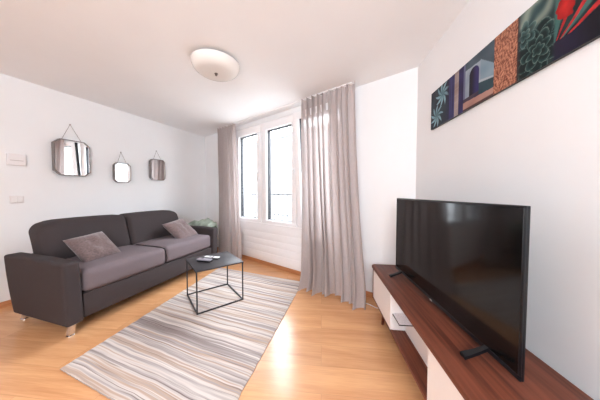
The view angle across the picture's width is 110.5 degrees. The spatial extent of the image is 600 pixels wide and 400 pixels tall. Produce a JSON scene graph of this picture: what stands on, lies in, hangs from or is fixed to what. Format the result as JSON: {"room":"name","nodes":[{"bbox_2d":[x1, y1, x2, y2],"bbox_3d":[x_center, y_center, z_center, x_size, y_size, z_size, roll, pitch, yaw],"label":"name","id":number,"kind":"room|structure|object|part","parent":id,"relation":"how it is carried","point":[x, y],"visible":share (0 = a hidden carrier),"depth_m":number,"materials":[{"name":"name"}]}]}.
{"room":"living room","nodes":[
{"label":"living room","id":0,"kind":"room"},
{"bbox_2d":[0,73,205,301],"bbox_3d":[-3.410,-0.074,1.617,0.200,2.620,7.049,1,2,22],"label":"wall","id":1,"kind":"structure","parent":0,"point":[33,116],"depth_m":2.72,"materials":[{"name":"white paint"}]},
{"bbox_2d":[0,300,11,307],"bbox_3d":[-3.320,1.108,1.593,0.014,0.058,6.599,1,2,22],"label":"baseboard","id":2,"kind":"structure","parent":1,"relation":"attached to","point":[8,302],"depth_m":2.17,"materials":[{"name":"brown wood"}]},
{"bbox_2d":[6,153,25,165],"bbox_3d":[-3.033,-0.430,2.224,0.036,0.124,0.124,1,2,22],"label":"thermostat","id":3,"kind":"object","parent":1,"relation":"attached to","point":[11,159],"visible":1,"depth_m":2.21,"materials":[{"name":"white plastic"}]},
{"bbox_2d":[9,196,23,202],"bbox_3d":[-3.045,-0.005,2.237,0.014,0.080,0.096,1,2,22],"label":"light switch","id":4,"kind":"object","parent":1,"relation":"attached to","point":[12,199],"visible":1,"depth_m":2.23,"materials":[{"name":"white plastic"}]},
{"bbox_2d":[51,124,90,176],"bbox_3d":[-2.863,-0.626,2.609,0.056,0.643,0.335,1,2,19],"label":"wall mirror","id":5,"kind":"object","parent":1,"relation":"attached to","point":[69,157],"visible":1,"depth_m":2.58,"materials":[{"name":"silver metal"}]},
{"bbox_2d":[55,139,89,175],"bbox_3d":[-2.846,-0.524,2.606,0.005,0.423,0.318,1,2,19],"label":"mirror glass","id":6,"kind":"object","parent":5,"relation":"attached to","point":[72,158],"depth_m":2.59,"materials":[{"name":"silver metal"}]},
{"bbox_2d":[112,153,130,182],"bbox_3d":[-2.663,-0.490,3.108,0.056,0.457,0.210,1,2,22],"label":"wall mirror","id":7,"kind":"object","parent":1,"relation":"attached to","point":[121,171],"visible":1,"depth_m":3.09,"materials":[{"name":"silver metal"}]},
{"bbox_2d":[115,163,129,181],"bbox_3d":[-2.646,-0.407,3.104,0.005,0.273,0.193,1,2,22],"label":"mirror glass","id":8,"kind":"object","parent":7,"relation":"attached to","point":[122,171],"depth_m":3.10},
{"bbox_2d":[149,153,164,180],"bbox_3d":[-2.466,-0.596,3.591,0.056,0.508,0.245,1,2,22],"label":"wall mirror","id":9,"kind":"object","parent":1,"relation":"attached to","point":[156,167],"visible":1,"depth_m":3.56,"materials":[{"name":"silver metal"}]},
{"bbox_2d":[151,159,164,179],"bbox_3d":[-2.449,-0.519,3.587,0.005,0.338,0.228,1,2,22],"label":"mirror glass","id":10,"kind":"object","parent":9,"relation":"attached to","point":[157,166],"depth_m":3.58,"materials":[{"name":"silver metal"}]},
{"bbox_2d":[0,250,424,399],"bbox_3d":[-1.682,1.196,1.624,6.370,0.120,6.766,0,2,0],"label":"floor","id":11,"kind":"structure","parent":0,"point":[322,348],"depth_m":1.58,"materials":[{"name":"brown wood"}]},
{"bbox_2d":[4,210,217,337],"bbox_3d":[-2.027,0.640,2.654,0.897,0.922,1.866,1,2,16],"label":"sofa","id":12,"kind":"object","parent":11,"relation":"on","point":[51,284],"visible":0.83,"depth_m":2.02,"materials":[{"name":"grey fabric"}]},
{"bbox_3d":[-2.606,1.073,1.978,0.054,0.103,0.068,1,2,16],"label":"leg","id":13,"kind":"part","parent":12,"relation":"part of","materials":[{"name":"silver metal"}]},
{"bbox_3d":[-2.252,0.762,1.822,0.830,0.543,0.135,1,2,16],"label":"armrest","id":14,"kind":"part","parent":12,"relation":"part of","materials":[{"name":"grey fabric"}]},
{"bbox_3d":[-1.914,1.081,1.742,0.054,0.103,0.068,1,2,16],"label":"leg","id":15,"kind":"part","parent":12,"relation":"part of","materials":[{"name":"silver metal"}]},
{"bbox_3d":[-2.407,0.406,2.344,0.338,0.434,0.761,1,2,16],"label":"backrest","id":16,"kind":"part","parent":12,"relation":"part of","materials":[{"name":"grey fabric"}]},
{"bbox_2d":[62,231,120,261],"bbox_3d":[-2.094,0.479,2.118,0.252,0.262,0.354,0,2,12],"label":"cushion","id":17,"kind":"object","parent":12,"relation":"on","point":[90,247],"visible":0.94,"depth_m":2.05,"materials":[{"name":"beige fabric"}]},
{"bbox_2d":[67,245,164,290],"bbox_3d":[-2.055,0.685,2.241,0.714,0.244,0.777,1,2,16],"label":"seat cushion","id":18,"kind":"object","parent":12,"relation":"on","point":[133,262],"depth_m":2.08,"materials":[{"name":"grey fabric"}]},
{"bbox_3d":[-2.185,0.381,3.093,0.338,0.434,0.786,1,2,16],"label":"backrest","id":19,"kind":"part","parent":12,"relation":"part of","materials":[{"name":"grey fabric"}]},
{"bbox_2d":[133,234,209,261],"bbox_3d":[-1.847,0.659,3.011,0.714,0.244,0.802,1,2,16],"label":"seat cushion","id":20,"kind":"object","parent":12,"relation":"on","point":[176,249],"depth_m":2.82,"materials":[{"name":"grey fabric"}]},
{"bbox_2d":[162,218,197,238],"bbox_3d":[-1.779,0.445,3.114,0.281,0.306,0.409,0,2,9],"label":"cushion","id":21,"kind":"object","parent":12,"relation":"on","point":[179,228],"visible":0.97,"depth_m":3.03,"materials":[{"name":"beige fabric"}]},
{"bbox_2d":[188,218,216,227],"bbox_3d":[-1.727,0.699,3.684,0.501,0.754,0.245,1,2,16],"label":"blanket","id":22,"kind":"object","parent":12,"relation":"on","point":[207,222],"visible":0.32,"depth_m":3.60,"materials":[{"name":"fabric"}]},
{"bbox_3d":[-1.761,0.706,3.480,0.830,0.543,0.135,1,2,16],"label":"armrest","id":23,"kind":"part","parent":12,"relation":"part of","materials":[{"name":"grey fabric"}]},
{"bbox_2d":[60,268,299,399],"bbox_3d":[-0.847,1.113,2.123,1.406,0.011,2.093,0,2,14],"label":"rug","id":24,"kind":"object","parent":11,"relation":"on","point":[172,352],"visible":0.98,"depth_m":1.63,"materials":[{"name":"fabric"}]},
{"bbox_2d":[186,251,243,314],"bbox_3d":[-0.965,0.886,2.341,0.482,0.428,0.510,-2,2,-38],"label":"side table","id":25,"kind":"object","parent":24,"relation":"on","point":[226,258],"visible":1,"depth_m":2.28,"materials":[{"name":"black metal"}]},
{"bbox_3d":[-1.298,0.886,2.391,0.012,0.408,0.012,-2,2,-38],"label":"leg","id":26,"kind":"part","parent":25,"relation":"part of","materials":[{"name":"black metal"}]},
{"bbox_3d":[-1.147,1.098,2.206,0.012,0.012,0.502,-2,2,-38],"label":"rail","id":27,"kind":"part","parent":25,"relation":"part of","materials":[{"name":"black metal"}]},
{"bbox_3d":[-0.995,0.899,2.006,0.012,0.408,0.012,-2,2,-38],"label":"leg","id":28,"kind":"part","parent":25,"relation":"part of","materials":[{"name":"black metal"}]},
{"bbox_2d":[197,258,211,262],"bbox_3d":[-1.045,0.657,2.278,0.165,0.032,0.050,0,2,14],"label":"remote control","id":29,"kind":"object","parent":25,"relation":"on","point":[208,260],"visible":1,"depth_m":2.26,"materials":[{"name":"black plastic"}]},
{"bbox_3d":[-1.117,1.087,2.541,0.474,0.012,0.012,-2,2,-38],"label":"rail","id":30,"kind":"part","parent":25,"relation":"part of","materials":[{"name":"black metal"}]},
{"bbox_2d":[204,256,219,258],"bbox_3d":[-1.010,0.658,2.389,0.180,0.022,0.043,0,2,14],"label":"remote control","id":31,"kind":"object","parent":25,"relation":"on","point":[211,257],"visible":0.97,"depth_m":2.38,"materials":[{"name":"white plastic"}]},
{"bbox_3d":[-0.814,1.100,2.156,0.474,0.012,0.012,-2,2,-38],"label":"rail","id":32,"kind":"part","parent":25,"relation":"part of","materials":[{"name":"black metal"}]},
{"bbox_3d":[-0.783,1.089,2.491,0.012,0.012,0.502,-2,2,-38],"label":"rail","id":33,"kind":"part","parent":25,"relation":"part of","materials":[{"name":"black metal"}]},
{"bbox_3d":[-0.632,0.889,2.292,0.012,0.408,0.012,-2,2,-38],"label":"leg","id":34,"kind":"part","parent":25,"relation":"part of","materials":[{"name":"black metal"}]},
{"bbox_2d":[372,264,593,399],"bbox_3d":[0.842,0.904,1.264,0.425,0.492,1.560,0,2,6],"label":"tv console","id":35,"kind":"object","parent":11,"relation":"on","point":[430,343],"visible":0.86,"depth_m":0.96,"materials":[{"name":"brown wood"}]},
{"bbox_3d":[0.699,0.810,1.779,0.018,0.283,0.490,0,2,5],"label":"door","id":36,"kind":"part","parent":35,"relation":"part of","materials":[{"name":"white paint"}]},
{"bbox_2d":[393,313,411,324],"bbox_3d":[0.722,0.838,1.464,0.088,0.005,0.129,0,2,5],"label":"shelf","id":37,"kind":"object","parent":35,"relation":"attached to","point":[401,318],"depth_m":1.45,"materials":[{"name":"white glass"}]},
{"bbox_3d":[0.602,0.844,0.772,0.018,0.283,0.470,0,2,6],"label":"door","id":38,"kind":"part","parent":35,"relation":"part of","materials":[{"name":"white paint"}]},
{"bbox_2d":[389,198,530,381],"bbox_3d":[0.831,0.329,1.285,0.220,0.655,1.128,0,2,4],"label":"television","id":39,"kind":"object","parent":35,"relation":"on","point":[470,259],"visible":1,"depth_m":0.94,"materials":[{"name":"black plastic"}]},
{"bbox_2d":[0,0,469,136],"bbox_3d":[-1.682,-1.343,1.539,6.370,0.120,6.766,0,2,0],"label":"ceiling","id":40,"kind":"structure","parent":0,"point":[129,56],"depth_m":1.77,"materials":[{"name":"white paint"}]},
{"bbox_2d":[190,49,239,81],"bbox_3d":[-0.790,-1.233,1.960,0.432,0.128,0.432,0,2,0],"label":"ceiling lamp","id":41,"kind":"object","parent":40,"relation":"attached to","point":[215,65],"visible":1,"depth_m":1.86,"materials":[{"name":"white glass"}]},
{"bbox_2d":[216,82,352,129],"bbox_3d":[-0.524,-1.332,3.182,2.820,0.012,0.030,2,2,38],"label":"rail","id":42,"kind":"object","parent":40,"relation":"attached to","point":[350,83],"depth_m":2.88,"materials":[{"name":"white plastic"}]},
{"bbox_2d":[217,124,241,258],"bbox_3d":[-1.334,-0.143,3.755,0.772,2.402,0.198,2,3,40],"label":"curtain","id":43,"kind":"object","parent":42,"relation":"hanging from","point":[230,240],"visible":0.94,"depth_m":3.80,"materials":[{"name":"beige fabric"}]},
{"bbox_2d":[298,81,365,309],"bbox_3d":[0.321,-0.097,2.378,0.923,2.402,0.360,2,3,41],"label":"curtain","id":44,"kind":"object","parent":42,"relation":"hanging from","point":[332,262],"visible":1,"depth_m":2.46,"materials":[{"name":"beige fabric"}]},
{"bbox_2d":[205,67,417,292],"bbox_3d":[-0.398,-0.136,3.431,4.719,2.620,0.295,2,2,38],"label":"wall","id":45,"kind":"structure","parent":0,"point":[385,108],"depth_m":2.33,"materials":[{"name":"white paint"}]},
{"bbox_2d":[236,103,327,227],"bbox_3d":[-0.338,-0.419,3.239,2.200,1.680,0.238,2,2,38],"label":"window","id":46,"kind":"structure","parent":45,"relation":"attached to","point":[263,131],"depth_m":3.40,"materials":[{"name":"white plastic"}]},
{"bbox_3d":[-0.904,-0.427,3.696,0.685,1.605,0.057,2,2,38],"label":"sash","id":47,"kind":"part","parent":46,"relation":"part of","materials":[{"name":"white plastic"}]},
{"bbox_3d":[-0.315,-0.420,3.268,2.200,1.680,0.063,2,2,38],"label":"frame","id":48,"kind":"part","parent":46,"relation":"part of","materials":[{"name":"white plastic"}]},
{"bbox_3d":[-0.330,-0.412,3.246,0.745,1.605,0.057,2,2,38],"label":"sash","id":49,"kind":"part","parent":46,"relation":"part of","materials":[{"name":"white plastic"}]},
{"bbox_3d":[0.209,-0.395,2.759,0.655,1.605,0.057,2,6,38],"label":"sash","id":50,"kind":"part","parent":46,"relation":"part of","materials":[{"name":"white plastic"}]},
{"bbox_2d":[217,247,372,297],"bbox_3d":[-0.472,1.048,3.376,4.119,0.058,0.014,2,2,38],"label":"baseboard","id":51,"kind":"structure","parent":45,"relation":"attached to","point":[368,294],"depth_m":3.27,"materials":[{"name":"brown wood"}]},
{"bbox_2d":[416,0,599,399],"bbox_3d":[1.089,-0.030,0.302,0.200,2.620,4.039,0,2,5],"label":"wall","id":52,"kind":"structure","parent":0,"point":[535,143],"depth_m":0.90,"materials":[{"name":"white paint"}]},
{"bbox_2d":[431,0,599,129],"bbox_3d":[1.047,-0.716,1.010,0.017,0.300,1.500,0,2,5],"label":"wall picture","id":53,"kind":"object","parent":52,"relation":"attached to","point":[549,31],"visible":1,"depth_m":0.97,"materials":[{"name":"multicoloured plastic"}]},
{"bbox_3d":[-0.123,0.501,3.545,2.700,0.100,0.189,2,2,38],"label":"trim","id":54,"kind":"structure","parent":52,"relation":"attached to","visible":0},
{"bbox_2d":[247,193,291,220],"bbox_3d":[-0.132,0.169,3.522,2.400,0.566,0.034,2,2,38],"label":"balcony railing","id":55,"kind":"object","parent":54,"relation":"on","point":[248,194],"visible":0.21,"depth_m":3.71,"materials":[{"name":"metal"}]},
{"bbox_3d":[-0.132,-0.098,3.513,2.400,0.032,0.032,2,2,38],"label":"rail","id":56,"kind":"part","parent":55,"relation":"part of","materials":[{"name":"metal"}]},
{"bbox_3d":[-0.132,0.271,3.525,2.400,0.022,0.022,2,2,38],"label":"rail","id":57,"kind":"part","parent":55,"relation":"part of","materials":[{"name":"metal"}]},
{"label":"outside","id":58,"kind":"structure","parent":0,"visible":0},
{"bbox_3d":[5.874,4.855,11.504,64.000,0.100,19.600,2,2,38],"label":"ground","id":59,"kind":"structure","parent":58,"visible":0},
{"bbox_2d":[247,131,291,220],"bbox_3d":[7.525,-0.188,13.440,32.400,9.850,6.250,2,2,38],"label":"building","id":60,"kind":"structure","parent":59,"relation":"on","point":[281,144],"depth_m":17.07,"materials":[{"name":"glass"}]},
{"bbox_3d":[7.525,-4.985,13.279,32.400,0.250,6.250,2,2,38],"label":"cornice","id":61,"kind":"part","parent":60,"relation":"part of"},
{"bbox_3d":[-0.585,-3.026,16.009,1.090,1.590,0.010,2,2,38],"label":"pane","id":62,"kind":"part","parent":60,"relation":"part of","materials":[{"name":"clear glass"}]},
{"bbox_3d":[-0.585,-0.228,16.103,1.090,1.590,0.010,2,2,38],"label":"pane","id":63,"kind":"part","parent":60,"relation":"part of","materials":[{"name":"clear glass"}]}
]}

